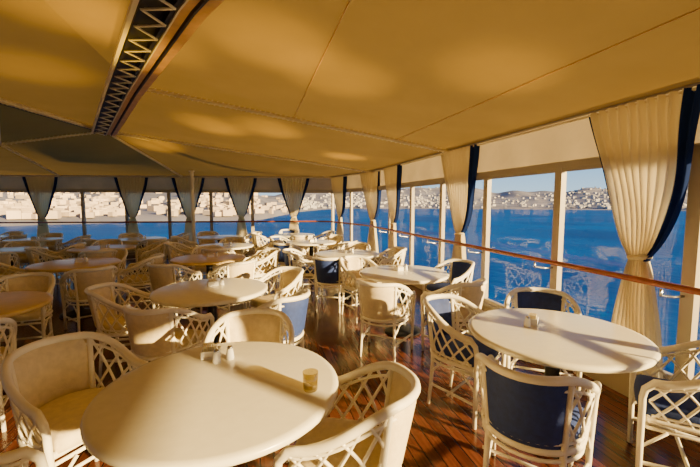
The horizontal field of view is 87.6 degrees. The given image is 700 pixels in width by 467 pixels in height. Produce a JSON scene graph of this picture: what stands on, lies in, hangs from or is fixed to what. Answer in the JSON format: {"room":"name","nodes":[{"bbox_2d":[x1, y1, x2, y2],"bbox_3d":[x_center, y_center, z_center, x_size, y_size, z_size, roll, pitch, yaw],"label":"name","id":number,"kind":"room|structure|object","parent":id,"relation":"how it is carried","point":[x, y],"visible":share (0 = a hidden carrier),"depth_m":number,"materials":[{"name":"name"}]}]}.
{"room":"ship interior","nodes":[
{"label":"ship interior","id":0,"kind":"room"},
{"bbox_2d":[39,247,638,400],"bbox_3d":[-4.203,1.221,3.149,17.602,0.240,17.227,0,5,0],"label":"wall","id":1,"kind":"structure","parent":0,"point":[619,383],"depth_m":3.18,"materials":[{"name":"paint"}]},
{"bbox_2d":[82,191,126,235],"bbox_3d":[-7.397,-0.436,11.052,1.250,1.680,0.160,0,5,0],"label":"window","id":2,"kind":"structure","parent":1,"relation":"in","point":[83,192],"depth_m":10.97,"materials":[{"name":"beige paint"}]},
{"bbox_2d":[126,191,169,241],"bbox_3d":[-6.152,-0.445,11.152,1.250,1.680,0.160,0,5,0],"label":"window","id":3,"kind":"structure","parent":1,"relation":"in","point":[145,191],"depth_m":11.11,"materials":[{"name":"beige paint"}]},
{"bbox_2d":[0,175,331,247],"bbox_3d":[-6.775,-0.682,11.082,12.462,2.225,1.150,0,5,0],"label":"trim","id":4,"kind":"structure","parent":1,"relation":"attached to","point":[99,175],"depth_m":11.05,"materials":[{"name":"beige paint"}]},
{"bbox_2d":[168,191,211,237],"bbox_3d":[-4.907,-0.453,11.252,1.250,1.680,0.160,0,5,0],"label":"window","id":5,"kind":"structure","parent":1,"relation":"in","point":[169,192],"depth_m":11.20,"materials":[{"name":"beige paint"}]},
{"bbox_2d":[210,191,252,241],"bbox_3d":[-3.663,-0.462,11.351,1.250,1.680,0.160,0,5,0],"label":"window","id":6,"kind":"structure","parent":1,"relation":"in","point":[211,192],"depth_m":11.26,"materials":[{"name":"beige paint"}]},
{"bbox_2d":[0,152,699,380],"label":"railing","id":7,"kind":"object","parent":1,"relation":"in","point":[562,172],"depth_m":3.34,"materials":[{"name":"beige paint"}]},
{"bbox_2d":[389,185,410,264],"bbox_3d":[1.072,-0.164,7.807,0.360,1.680,1.177,0,5,0],"label":"window","id":8,"kind":"structure","parent":1,"relation":"in","point":[406,186],"depth_m":7.28,"materials":[{"name":"beige paint"}]},
{"bbox_2d":[410,182,440,264],"bbox_3d":[1.374,-0.067,6.649,0.360,1.680,1.177,0,5,0],"label":"window","id":9,"kind":"structure","parent":1,"relation":"in","point":[432,183],"depth_m":7.14,"materials":[{"name":"beige paint"}]},
{"bbox_2d":[439,176,485,281],"bbox_3d":[1.677,0.031,5.492,0.360,1.680,1.177,0,5,0],"label":"window","id":10,"kind":"structure","parent":1,"relation":"in","point":[443,185],"depth_m":5.98,"materials":[{"name":"beige paint"}]},
{"bbox_2d":[483,168,558,308],"bbox_3d":[1.979,0.128,4.334,0.360,1.680,1.177,0,5,0],"label":"window","id":11,"kind":"structure","parent":1,"relation":"in","point":[547,171],"depth_m":4.72,"materials":[{"name":"beige paint"}]},
{"bbox_2d":[374,82,699,379],"bbox_3d":[2.584,0.081,1.999,4.076,2.225,15.139,0,5,0],"label":"trim","id":12,"kind":"structure","parent":1,"relation":"attached to","point":[593,160],"depth_m":3.90,"materials":[{"name":"beige paint"}]},
{"bbox_2d":[680,152,699,380],"bbox_3d":[2.584,0.322,2.019,0.360,1.680,1.177,0,5,0],"label":"window","id":13,"kind":"structure","parent":1,"relation":"in","point":[693,301],"depth_m":2.57,"materials":[{"name":"beige paint"}]},
{"bbox_2d":[0,0,699,176],"bbox_3d":[-3.914,-1.280,1.197,18.172,0.710,20.600,0,5,0],"label":"ceiling","id":14,"kind":"structure","parent":0,"point":[396,69],"depth_m":3.33,"materials":[{"name":"fabric"}]},
{"bbox_2d":[0,145,60,175],"bbox_3d":[-7.545,-1.679,8.819,2.149,0.367,4.077,0,5,0],"label":"batten","id":15,"kind":"object","parent":14,"relation":"attached to","point":[3,146],"visible":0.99,"depth_m":8.14,"materials":[{"name":"beige"}]},
{"bbox_2d":[22,177,57,245],"bbox_3d":[-9.099,-0.634,10.778,0.992,2.100,0.132,0,5,-5],"label":"curtain","id":16,"kind":"object","parent":14,"relation":"hanging from","point":[40,190],"depth_m":10.76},
{"bbox_2d":[1,132,95,144],"bbox_3d":[-5.768,-1.880,7.148,1.495,0.436,0.795,0,5,0],"label":"batten","id":17,"kind":"object","parent":14,"relation":"attached to","point":[83,133],"visible":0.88,"depth_m":7.08,"materials":[{"name":"beige"}]},
{"bbox_2d":[0,98,99,131],"bbox_3d":[-5.015,-1.876,4.835,0.130,0.102,5.359,0,5,0],"label":"batten","id":18,"kind":"object","parent":14,"relation":"attached to","point":[2,101],"visible":0.89,"depth_m":5.94,"materials":[{"name":"beige"}]},
{"bbox_2d":[0,176,140,176],"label":"curtain rod","id":19,"kind":"object","parent":14,"relation":"hanging from","point":[0,176],"depth_m":10.73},
{"bbox_2d":[114,177,147,235],"bbox_3d":[-6.549,-0.651,10.983,0.992,2.100,0.132,0,5,-5],"label":"curtain","id":20,"kind":"object","parent":14,"relation":"hanging from","point":[131,190],"depth_m":10.96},
{"bbox_2d":[110,134,182,176],"bbox_3d":[-5.066,-1.911,9.315,0.137,0.742,3.593,0,5,0],"label":"batten","id":21,"kind":"object","parent":14,"relation":"attached to","point":[115,137],"visible":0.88,"depth_m":9.00,"materials":[{"name":"beige"}]},
{"bbox_2d":[91,0,223,135],"bbox_3d":[-2.379,-1.577,3.996,5.557,0.431,7.106,0,5,0],"label":"truss","id":22,"kind":"object","parent":14,"relation":"attached to","point":[153,32],"visible":1,"depth_m":3.07,"materials":[{"name":"black"}]},
{"bbox_2d":[0,175,331,189],"bbox_3d":[-6.774,-1.540,10.990,12.451,0.430,1.000,0,5,0],"label":"valance","id":23,"kind":"object","parent":14,"relation":"hanging from","point":[324,183],"visible":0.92,"depth_m":11.06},
{"bbox_2d":[172,178,204,245],"bbox_3d":[-4.899,-0.662,11.115,0.992,2.100,0.132,0,5,-5],"label":"curtain","id":24,"kind":"object","parent":14,"relation":"hanging from","point":[181,185],"depth_m":11.09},
{"bbox_2d":[151,177,322,177],"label":"curtain rod","id":25,"kind":"object","parent":14,"relation":"hanging from","point":[151,177],"depth_m":11.11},
{"bbox_2d":[224,178,256,242],"bbox_3d":[-3.349,-0.673,11.239,0.992,2.100,0.133,0,5,-5],"label":"curtain","id":26,"kind":"object","parent":14,"relation":"hanging from","point":[240,190],"depth_m":11.22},
{"bbox_2d":[117,132,372,171],"bbox_3d":[-2.206,-1.842,8.468,5.661,0.737,1.944,0,5,0],"label":"batten","id":27,"kind":"object","parent":14,"relation":"attached to","point":[123,134],"visible":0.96,"depth_m":8.33,"materials":[{"name":"beige"}]},
{"bbox_2d":[277,178,308,231],"bbox_3d":[-1.749,-0.684,11.367,0.992,2.100,0.132,0,5,-5],"label":"curtain","id":28,"kind":"object","parent":14,"relation":"hanging from","point":[293,190],"depth_m":11.35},
{"bbox_2d":[146,87,449,152],"bbox_3d":[-0.611,-1.580,5.188,4.429,0.774,1.027,0,5,0],"label":"batten","id":29,"kind":"object","parent":14,"relation":"attached to","point":[169,94],"visible":0.92,"depth_m":5.13,"materials":[{"name":"beige"}]},
{"bbox_2d":[294,0,350,116],"bbox_3d":[0.655,-1.148,-0.398,2.908,0.040,11.134,0,5,0],"label":"batten","id":30,"kind":"object","parent":14,"relation":"attached to","point":[349,0],"visible":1,"depth_m":2.77,"materials":[{"name":"beige"}]},
{"bbox_2d":[331,176,346,244],"bbox_3d":[-0.361,-0.653,11.008,0.133,2.100,1.010,-3,6,-29],"label":"curtain","id":31,"kind":"object","parent":14,"relation":"hanging from","point":[339,184],"depth_m":10.87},
{"bbox_2d":[335,172,366,188],"bbox_3d":[0.013,-1.496,10.470,1.176,0.430,2.064,0,5,0],"label":"valance","id":32,"kind":"object","parent":14,"relation":"hanging from","point":[354,181],"visible":0.34,"depth_m":10.29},
{"bbox_2d":[360,171,381,252],"bbox_3d":[0.514,-0.516,9.373,0.132,2.100,1.010,-3,6,-32],"label":"curtain","id":33,"kind":"object","parent":14,"relation":"hanging from","point":[370,182],"depth_m":9.27,"materials":[{"name":"beige fabric"}]},
{"bbox_2d":[384,164,401,263],"bbox_3d":[0.898,-0.399,7.979,0.132,2.100,1.010,-1,5,-15],"label":"curtain","id":34,"kind":"object","parent":14,"relation":"hanging from","point":[392,175],"depth_m":7.81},
{"bbox_2d":[440,144,479,275],"bbox_3d":[1.566,-0.184,5.423,0.132,2.100,1.010,-1,5,-15],"label":"curtain","id":35,"kind":"object","parent":14,"relation":"hanging from","point":[460,167],"depth_m":5.26,"materials":[{"name":"fabric"}]},
{"bbox_2d":[401,114,589,164],"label":"rail","id":36,"kind":"object","parent":14,"relation":"hanging from","point":[565,122],"depth_m":4.04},
{"bbox_2d":[376,85,699,185],"bbox_3d":[2.559,-0.779,1.922,3.943,0.430,15.101,0,5,0],"label":"wall panel","id":37,"kind":"object","parent":14,"relation":"hanging from","point":[574,140],"visible":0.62,"depth_m":4.05,"materials":[{"name":"paint"}]},
{"bbox_2d":[397,8,699,139],"bbox_3d":[2.160,-0.940,-0.049,2.908,0.028,11.134,0,5,0],"label":"batten","id":38,"kind":"object","parent":14,"relation":"attached to","point":[697,9],"visible":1,"depth_m":2.37,"materials":[{"name":"beige"}]},
{"bbox_2d":[588,84,699,378],"bbox_3d":[2.223,0.027,2.907,0.132,2.100,0.883,-1,5,-15],"label":"curtain","id":39,"kind":"object","parent":14,"relation":"hanging from","point":[645,150],"depth_m":2.78,"materials":[{"name":"fabric"}]},
{"bbox_2d":[0,253,699,466],"bbox_3d":[-6.203,1.571,0.415,18.026,0.001,23.561,-1,5,-15],"label":"floor","id":40,"kind":"structure","parent":0,"point":[441,434],"depth_m":2.96,"materials":[{"name":"brown wood"}]},
{"bbox_2d":[0,317,16,432],"bbox_3d":[-2.665,0.984,2.513,0.585,0.822,0.581,-4,7,-42],"label":"dining chair","id":41,"kind":"object","parent":40,"relation":"on","point":[11,323],"visible":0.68,"depth_m":2.58,"materials":[{"name":"wicker"}]},
{"bbox_2d":[0,251,19,275],"bbox_3d":[-5.767,0.695,5.945,0.585,0.822,0.581,-4,6,-38],"label":"dining chair","id":42,"kind":"object","parent":40,"relation":"on","point":[5,257],"visible":0.51,"depth_m":5.91,"materials":[{"name":"wicker"}]},
{"bbox_2d":[0,263,29,323],"bbox_3d":[-4.647,0.786,4.860,0.581,0.822,0.585,-2,5,-26],"label":"dining chair","id":43,"kind":"object","parent":40,"relation":"on","point":[15,270],"visible":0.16,"depth_m":5.07,"materials":[{"name":"wicker"}]},
{"bbox_2d":[3,240,40,265],"bbox_3d":[-6.629,0.572,7.410,0.585,0.822,0.581,-3,6,-33],"label":"dining chair","id":44,"kind":"object","parent":40,"relation":"on","point":[23,257],"visible":0.29,"depth_m":7.49,"materials":[{"name":"wicker"}]},
{"bbox_2d":[0,246,47,265],"bbox_3d":[-6.200,0.668,6.679,1.090,0.750,1.090,0,5,0],"label":"round dining table","id":45,"kind":"object","parent":40,"relation":"on","point":[19,250],"visible":0.22,"depth_m":6.67,"materials":[{"name":"plastic"}]},
{"bbox_2d":[0,446,48,466],"bbox_3d":[-1.194,1.104,1.077,0.585,0.822,0.581,4,6,41],"label":"dining chair","id":46,"kind":"object","parent":40,"relation":"on","point":[26,453],"visible":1,"depth_m":1.39,"materials":[{"name":"wicker"}]},
{"bbox_2d":[0,291,52,392],"bbox_3d":[-3.150,0.974,3.042,1.090,0.750,1.090,0,5,0],"label":"round dining table","id":47,"kind":"object","parent":40,"relation":"on","point":[12,303],"visible":0.78,"depth_m":3.16,"materials":[{"name":"white plastic"}]},
{"bbox_2d":[0,272,55,341],"bbox_3d":[-3.468,0.868,3.885,0.585,0.822,0.581,-2,5,-20],"label":"dining chair","id":48,"kind":"object","parent":40,"relation":"on","point":[32,281],"visible":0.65,"depth_m":3.95,"materials":[{"name":"wicker"}]},
{"bbox_2d":[4,237,62,241],"bbox_3d":[-7.400,0.509,8.573,1.090,0.750,1.090,0,5,0],"label":"round dining table","id":49,"kind":"object","parent":40,"relation":"on","point":[41,239],"visible":0.31,"depth_m":8.50,"materials":[{"name":"laminate"}]},
{"bbox_2d":[24,246,68,284],"bbox_3d":[-5.437,0.645,6.549,0.581,0.822,0.585,-3,6,-32],"label":"dining chair","id":50,"kind":"object","parent":40,"relation":"on","point":[32,252],"visible":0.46,"depth_m":6.37,"materials":[{"name":"wicker"}]},
{"bbox_2d":[39,233,62,259],"bbox_3d":[-7.683,0.408,9.370,0.585,0.822,0.581,-1,5,-10],"label":"dining chair","id":51,"kind":"object","parent":40,"relation":"on","point":[53,245],"visible":0.48,"depth_m":9.43,"materials":[{"name":"wicker"}]},
{"bbox_2d":[46,242,85,282],"bbox_3d":[-5.460,0.599,7.098,0.581,0.822,0.585,-2,5,-25],"label":"dining chair","id":52,"kind":"object","parent":40,"relation":"on","point":[80,244],"visible":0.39,"depth_m":6.96,"materials":[{"name":"wicker"}]},
{"bbox_2d":[25,257,120,318],"bbox_3d":[-3.900,0.791,5.224,1.090,0.750,1.090,0,5,0],"label":"round dining table","id":53,"kind":"object","parent":40,"relation":"on","point":[64,265],"visible":0.67,"depth_m":5.07,"materials":[{"name":"white plastic"}]},
{"bbox_2d":[0,331,147,466],"bbox_3d":[-1.518,1.026,2.014,0.581,0.822,0.585,2,5,23],"label":"dining chair","id":54,"kind":"object","parent":40,"relation":"on","point":[49,383],"visible":0.82,"depth_m":2.00,"materials":[{"name":"wicker"}]},
{"bbox_2d":[58,234,90,255],"bbox_3d":[-6.598,0.451,8.855,0.581,0.822,0.585,-1,5,-14],"label":"dining chair","id":55,"kind":"object","parent":40,"relation":"on","point":[74,240],"visible":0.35,"depth_m":8.61,"materials":[{"name":"wicker"}]},
{"bbox_2d":[59,265,117,331],"bbox_3d":[-3.242,0.808,4.598,0.581,0.822,0.585,5,7,43],"label":"dining chair","id":56,"kind":"object","parent":40,"relation":"on","point":[83,278],"visible":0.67,"depth_m":4.39,"materials":[{"name":"wicker"}]},
{"bbox_2d":[78,249,117,257],"bbox_3d":[-4.271,0.670,6.242,0.584,0.822,0.581,-3,6,-34],"label":"dining chair","id":57,"kind":"object","parent":40,"relation":"on","point":[109,253],"visible":0.13,"depth_m":6.00,"materials":[{"name":"wicker"}]},
{"bbox_2d":[67,245,135,252],"bbox_3d":[-4.700,0.643,6.978,1.090,0.750,1.090,0,5,0],"label":"round dining table","id":58,"kind":"object","parent":40,"relation":"on","point":[97,247],"visible":0.37,"depth_m":6.88,"materials":[{"name":"beige laminate"}]},
{"bbox_2d":[84,248,127,303],"bbox_3d":[-4.006,0.684,6.080,0.585,0.822,0.581,-1,5,-7],"label":"dining chair","id":59,"kind":"object","parent":40,"relation":"on","point":[122,253],"visible":0.29,"depth_m":6.18,"materials":[{"name":"wicker"}]},
{"bbox_2d":[90,239,122,277],"bbox_3d":[-5.118,0.547,7.715,0.585,0.822,0.581,-2,5,-20],"label":"dining chair","id":60,"kind":"object","parent":40,"relation":"on","point":[100,241],"visible":0.12,"depth_m":7.87,"materials":[{"name":"wicker"}]},
{"bbox_2d":[84,282,163,378],"bbox_3d":[-2.171,0.901,3.497,0.581,0.822,0.585,-1,5,-12],"label":"dining chair","id":61,"kind":"object","parent":40,"relation":"on","point":[101,298],"visible":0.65,"depth_m":3.31,"materials":[{"name":"wicker"}]},
{"bbox_2d":[118,233,146,259],"bbox_3d":[-5.601,0.408,9.371,0.585,0.822,0.581,-4,7,-42],"label":"dining chair","id":62,"kind":"object","parent":40,"relation":"on","point":[122,235],"visible":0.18,"depth_m":9.47,"materials":[{"name":"wicker"}]},
{"bbox_2d":[117,253,164,307],"bbox_3d":[-3.101,0.733,5.498,0.581,0.822,0.585,-2,5,-19],"label":"dining chair","id":63,"kind":"object","parent":40,"relation":"on","point":[138,279],"visible":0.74,"depth_m":5.28,"materials":[{"name":"wicker"}]},
{"bbox_2d":[119,236,165,270],"bbox_3d":[-5.000,0.493,8.772,1.090,0.750,1.090,0,5,0],"label":"round dining table","id":64,"kind":"object","parent":40,"relation":"on","point":[130,239],"visible":0.26,"depth_m":8.73,"materials":[{"name":"laminate"}]},
{"bbox_2d":[134,238,166,273],"bbox_3d":[-4.393,0.508,8.174,0.581,0.822,0.585,4,6,38],"label":"dining chair","id":65,"kind":"object","parent":40,"relation":"on","point":[148,241],"visible":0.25,"depth_m":7.94,"materials":[{"name":"wicker"}]},
{"bbox_2d":[136,240,168,273],"bbox_3d":[-3.967,0.573,7.407,0.581,0.822,0.585,-4,6,-39],"label":"dining chair","id":66,"kind":"object","parent":40,"relation":"on","point":[161,247],"visible":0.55,"depth_m":7.38,"materials":[{"name":"wicker"}]},
{"bbox_2d":[122,305,213,369],"bbox_3d":[-1.509,0.945,2.968,0.585,0.822,0.581,1,5,10],"label":"dining chair","id":67,"kind":"object","parent":40,"relation":"on","point":[153,334],"visible":0.89,"depth_m":2.75,"materials":[{"name":"wicker"}]},
{"bbox_2d":[147,263,201,324],"bbox_3d":[-2.413,0.780,4.932,0.585,0.822,0.581,1,5,15],"label":"dining chair","id":68,"kind":"object","parent":40,"relation":"on","point":[161,275],"visible":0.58,"depth_m":4.70,"materials":[{"name":"wicker"}]},
{"bbox_2d":[164,242,195,280],"bbox_3d":[-3.339,0.588,7.226,0.581,0.822,0.585,-1,5,-11],"label":"dining chair","id":69,"kind":"object","parent":40,"relation":"on","point":[171,249],"visible":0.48,"depth_m":7.04,"materials":[{"name":"wicker"}]},
{"bbox_2d":[171,236,198,271],"bbox_3d":[-3.957,0.462,8.726,0.581,0.822,0.585,-3,6,-33],"label":"dining chair","id":70,"kind":"object","parent":40,"relation":"on","point":[173,238],"visible":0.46,"depth_m":8.51,"materials":[{"name":"wicker"}]},
{"bbox_2d":[189,170,195,246],"bbox_3d":[-4.250,-0.460,9.896,0.180,2.460,0.180,0,5,0],"label":"support column","id":71,"kind":"structure","parent":40,"relation":"on","point":[190,171],"depth_m":9.84,"materials":[{"name":"beige"}]},
{"bbox_2d":[170,253,244,308],"bbox_3d":[-2.200,0.748,5.733,1.090,0.750,1.090,0,5,0],"label":"round dining table","id":72,"kind":"object","parent":40,"relation":"on","point":[195,259],"visible":0.59,"depth_m":5.54,"materials":[{"name":"white plastic"}]},
{"bbox_2d":[197,231,218,244],"bbox_3d":[-3.841,0.361,9.923,0.584,0.822,0.581,-3,6,-30],"label":"dining chair","id":73,"kind":"object","parent":40,"relation":"on","point":[201,233],"visible":0.32,"depth_m":10.06,"materials":[{"name":"wicker"}]},
{"bbox_2d":[149,278,267,343],"bbox_3d":[-1.380,0.921,3.670,1.090,0.750,1.090,0,5,0],"label":"round dining table","id":74,"kind":"object","parent":40,"relation":"on","point":[193,293],"visible":0.55,"depth_m":3.47,"materials":[{"name":"laminate"}]},
{"bbox_2d":[191,245,225,279],"bbox_3d":[-2.519,0.647,6.526,0.585,0.822,0.581,-2,5,-22],"label":"dining chair","id":75,"kind":"object","parent":40,"relation":"on","point":[202,269],"visible":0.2,"depth_m":6.43,"materials":[{"name":"wicker"}]},
{"bbox_2d":[80,341,337,466],"bbox_3d":[-0.600,1.082,1.757,1.090,0.750,1.090,0,5,0],"label":"round dining table","id":76,"kind":"object","parent":40,"relation":"on","point":[178,409],"visible":0.99,"depth_m":1.52,"materials":[{"name":"laminate"}]},
{"bbox_2d":[201,343,220,359],"bbox_3d":[-0.770,0.650,2.022,0.100,0.066,0.070,-1,5,-17],"label":"caddy","id":77,"kind":"object","parent":76,"relation":"on","point":[206,352],"visible":0.83,"depth_m":1.99,"materials":[{"name":"white ceramic"}]},
{"bbox_2d":[201,248,236,278],"bbox_3d":[-2.357,0.646,6.537,0.585,0.822,0.581,0,5,-5],"label":"dining chair","id":78,"kind":"object","parent":40,"relation":"on","point":[203,250],"visible":0.22,"depth_m":6.31,"materials":[{"name":"wicker"}]},
{"bbox_2d":[196,235,241,242],"bbox_3d":[-3.300,0.451,9.270,1.090,0.750,1.090,0,5,0],"label":"round dining table","id":79,"kind":"object","parent":40,"relation":"on","point":[218,238],"visible":0.45,"depth_m":9.20,"materials":[{"name":"laminate"}]},
{"bbox_2d":[199,242,253,251],"bbox_3d":[-2.500,0.610,7.377,1.090,0.750,1.090,0,5,0],"label":"round dining table","id":80,"kind":"object","parent":40,"relation":"on","point":[235,246],"visible":0.3,"depth_m":7.30,"materials":[{"name":"laminate"}]},
{"bbox_2d":[217,237,244,276],"bbox_3d":[-2.642,0.505,8.211,0.585,0.822,0.581,0,5,-3],"label":"dining chair","id":81,"kind":"object","parent":40,"relation":"on","point":[241,240],"visible":0.31,"depth_m":8.28,"materials":[{"name":"wicker"}]},
{"bbox_2d":[208,259,255,312],"bbox_3d":[-1.584,0.767,5.095,0.585,0.822,0.581,-5,7,-44],"label":"dining chair","id":82,"kind":"object","parent":40,"relation":"on","point":[246,269],"visible":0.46,"depth_m":4.87,"materials":[{"name":"wicker"}]},
{"bbox_2d":[202,308,294,462],"bbox_3d":[-0.665,0.987,2.473,0.585,0.822,0.581,0,5,-5],"label":"dining chair","id":83,"kind":"object","parent":40,"relation":"on","point":[252,324],"visible":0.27,"depth_m":2.62,"materials":[{"name":"wicker"}]},
{"bbox_2d":[244,231,261,256],"bbox_3d":[-2.643,0.371,9.808,0.581,0.822,0.585,-3,6,-32],"label":"dining chair","id":84,"kind":"object","parent":40,"relation":"on","point":[257,232],"visible":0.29,"depth_m":9.69,"materials":[{"name":"wicker"}]},
{"bbox_2d":[251,232,269,251],"bbox_3d":[-2.301,0.391,9.575,0.581,0.822,0.585,-2,5,-19],"label":"dining chair","id":85,"kind":"object","parent":40,"relation":"on","point":[254,235],"visible":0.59,"depth_m":9.34,"materials":[{"name":"wicker"}]},
{"bbox_2d":[243,248,280,292],"bbox_3d":[-1.455,0.678,6.154,0.581,0.822,0.585,-3,6,-30],"label":"dining chair","id":86,"kind":"object","parent":40,"relation":"on","point":[272,259],"visible":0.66,"depth_m":6.04,"materials":[{"name":"wicker"}]},
{"bbox_2d":[254,240,282,281],"bbox_3d":[-1.662,0.562,7.527,0.581,0.822,0.585,-1,5,-16],"label":"dining chair","id":87,"kind":"object","parent":40,"relation":"on","point":[270,244],"visible":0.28,"depth_m":7.47,"materials":[{"name":"wicker"}]},
{"bbox_2d":[246,266,303,308],"bbox_3d":[-0.815,0.836,4.273,0.585,0.822,0.581,4,7,43],"label":"dining chair","id":88,"kind":"object","parent":40,"relation":"on","point":[290,281],"visible":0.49,"depth_m":4.37,"materials":[{"name":"wicker"}]},
{"bbox_2d":[256,288,309,347],"bbox_3d":[-0.633,0.919,3.284,0.581,0.822,0.585,2,5,27],"label":"dining chair","id":89,"kind":"object","parent":40,"relation":"on","point":[295,305],"visible":0.48,"depth_m":3.09,"materials":[{"name":"fabric"}]},
{"bbox_2d":[273,243,305,282],"bbox_3d":[-1.270,0.579,7.333,0.585,0.822,0.581,2,5,23],"label":"dining chair","id":90,"kind":"object","parent":40,"relation":"on","point":[281,246],"visible":0.48,"depth_m":7.11,"materials":[{"name":"wicker"}]},
{"bbox_2d":[282,248,315,300],"bbox_3d":[-0.852,0.676,6.175,0.581,0.822,0.585,0,5,-4],"label":"dining chair","id":91,"kind":"object","parent":40,"relation":"on","point":[288,255],"visible":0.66,"depth_m":5.96,"materials":[{"name":"wicker"}]},
{"bbox_2d":[289,235,311,265],"bbox_3d":[-1.217,0.433,9.065,0.585,0.822,0.581,-1,5,-10],"label":"dining chair","id":92,"kind":"object","parent":40,"relation":"on","point":[294,237],"visible":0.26,"depth_m":8.84,"materials":[{"name":"wicker"}]},
{"bbox_2d":[286,239,335,265],"bbox_3d":[-0.850,0.551,8.074,1.090,0.750,1.090,0,5,0],"label":"round dining table","id":93,"kind":"object","parent":40,"relation":"on","point":[305,242],"visible":0.51,"depth_m":7.85,"materials":[{"name":"laminate"}]},
{"bbox_2d":[316,234,343,251],"bbox_3d":[-0.430,0.455,8.810,0.585,0.822,0.581,2,5,22],"label":"dining chair","id":94,"kind":"object","parent":40,"relation":"on","point":[335,237],"visible":0.32,"depth_m":8.96,"materials":[{"name":"wicker"}]},
{"bbox_2d":[312,256,352,312],"bbox_3d":[-0.286,0.734,5.481,0.585,0.822,0.581,2,5,17],"label":"dining chair","id":95,"kind":"object","parent":40,"relation":"on","point":[327,271],"visible":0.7,"depth_m":5.27,"materials":[{"name":"white paint"}]},
{"bbox_2d":[273,361,420,466],"bbox_3d":[0.022,1.055,1.667,0.581,0.822,0.585,1,5,8],"label":"dining chair","id":96,"kind":"object","parent":40,"relation":"on","point":[333,442],"visible":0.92,"depth_m":1.53,"materials":[{"name":"wicker"}]},
{"bbox_2d":[315,249,378,299],"bbox_3d":[-0.050,0.706,6.231,1.090,0.750,1.090,0,5,0],"label":"round dining table","id":97,"kind":"object","parent":40,"relation":"on","point":[338,253],"visible":0.52,"depth_m":6.15,"materials":[{"name":"laminate"}]},
{"bbox_2d":[340,242,370,285],"bbox_3d":[0.110,0.600,7.077,0.585,0.822,0.581,1,5,11],"label":"dining chair","id":98,"kind":"object","parent":40,"relation":"on","point":[349,245],"visible":0.25,"depth_m":7.23,"materials":[{"name":"wicker"}]},
{"bbox_2d":[339,255,379,322],"bbox_3d":[0.118,0.756,5.223,0.585,0.822,0.581,-4,6,-38],"label":"dining chair","id":99,"kind":"object","parent":40,"relation":"on","point":[350,275],"visible":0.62,"depth_m":5.20,"materials":[{"name":"wicker"}]},
{"bbox_2d":[356,280,415,361],"bbox_3d":[0.338,0.872,3.839,0.585,0.822,0.581,2,5,25],"label":"dining chair","id":100,"kind":"object","parent":40,"relation":"on","point":[378,303],"visible":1,"depth_m":3.65,"materials":[{"name":"wicker"}]},
{"bbox_2d":[370,246,406,266],"bbox_3d":[0.701,0.658,6.388,0.581,0.822,0.585,-1,5,-12],"label":"dining chair","id":101,"kind":"object","parent":40,"relation":"on","point":[398,257],"visible":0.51,"depth_m":6.42,"materials":[{"name":"wicker"}]},
{"bbox_2d":[359,265,448,337],"bbox_3d":[0.660,0.848,4.537,1.090,0.750,1.090,0,5,0],"label":"round dining table","id":102,"kind":"object","parent":40,"relation":"on","point":[415,275],"visible":0.84,"depth_m":4.41,"materials":[{"name":"laminate"}]},
{"bbox_2d":[423,259,474,318],"bbox_3d":[1.376,0.782,4.907,0.581,0.822,0.585,-3,5,-27],"label":"dining chair","id":103,"kind":"object","parent":40,"relation":"on","point":[461,270],"visible":0.53,"depth_m":4.99,"materials":[{"name":"wicker"}]},
{"bbox_2d":[420,278,487,350],"bbox_3d":[1.151,0.869,3.874,0.585,0.822,0.581,-4,6,-36],"label":"dining chair","id":104,"kind":"object","parent":40,"relation":"on","point":[474,291],"visible":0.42,"depth_m":3.65,"materials":[{"name":"wicker"}]},
{"bbox_2d":[423,293,505,429],"bbox_3d":[0.862,0.949,2.925,0.581,0.822,0.585,4,7,43],"label":"dining chair","id":105,"kind":"object","parent":40,"relation":"on","point":[451,347],"visible":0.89,"depth_m":2.80,"materials":[{"name":"wicker"}]},
{"bbox_2d":[475,353,601,466],"bbox_3d":[0.948,1.032,1.932,0.585,0.822,0.581,4,6,38],"label":"dining chair","id":106,"kind":"object","parent":40,"relation":"on","point":[530,413],"visible":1,"depth_m":1.73,"materials":[{"name":"fabric"}]},
{"bbox_2d":[504,287,581,389],"bbox_3d":[1.639,0.929,3.157,0.585,0.822,0.581,2,5,22],"label":"dining chair","id":107,"kind":"object","parent":40,"relation":"on","point":[523,297],"visible":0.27,"depth_m":3.29,"materials":[{"name":"white paint"}]},
{"bbox_2d":[468,308,660,458],"bbox_3d":[1.360,1.022,2.464,1.090,0.750,1.090,0,5,0],"label":"round dining table","id":108,"kind":"object","parent":40,"relation":"on","point":[560,340],"visible":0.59,"depth_m":2.26,"materials":[{"name":"laminate"}]},
{"bbox_2d":[627,340,699,466],"bbox_3d":[1.964,1.021,2.064,0.581,0.822,0.585,3,6,33],"label":"dining chair","id":109,"kind":"object","parent":40,"relation":"on","point":[669,406],"visible":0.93,"depth_m":1.99,"materials":[{"name":"wicker"}]},
{"bbox_3d":[0.034,0.591,10.655,1.255,0.240,2.113,0,5,0],"label":"wall","id":110,"kind":"structure","parent":0,"visible":0},
{"bbox_2d":[350,190,362,241],"bbox_3d":[0.326,-0.353,10.058,0.636,1.680,1.062,0,5,0],"label":"window","id":111,"kind":"structure","parent":110,"relation":"in","point":[351,192],"depth_m":10.52,"materials":[{"name":"beige paint"}]},
{"label":"outside","id":112,"kind":"structure","parent":0,"visible":0},
{"bbox_2d":[0,209,699,378],"bbox_3d":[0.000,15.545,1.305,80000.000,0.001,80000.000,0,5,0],"label":"sea","id":113,"kind":"structure","parent":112,"point":[591,239],"depth_m":144.12,"materials":[{"name":"liquid"}]},
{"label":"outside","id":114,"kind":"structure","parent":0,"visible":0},
{"bbox_2d":[0,187,687,225],"bbox_3d":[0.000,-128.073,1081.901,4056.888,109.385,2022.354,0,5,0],"label":"hills","id":115,"kind":"structure","parent":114,"point":[145,215],"depth_m":824.62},
{"bbox_2d":[0,186,687,218],"bbox_3d":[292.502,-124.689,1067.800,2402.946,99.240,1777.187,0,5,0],"label":"hillside town","id":116,"kind":"object","parent":115,"relation":"on","point":[9,208],"visible":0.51,"depth_m":443.39,"materials":[{"name":"grey"}]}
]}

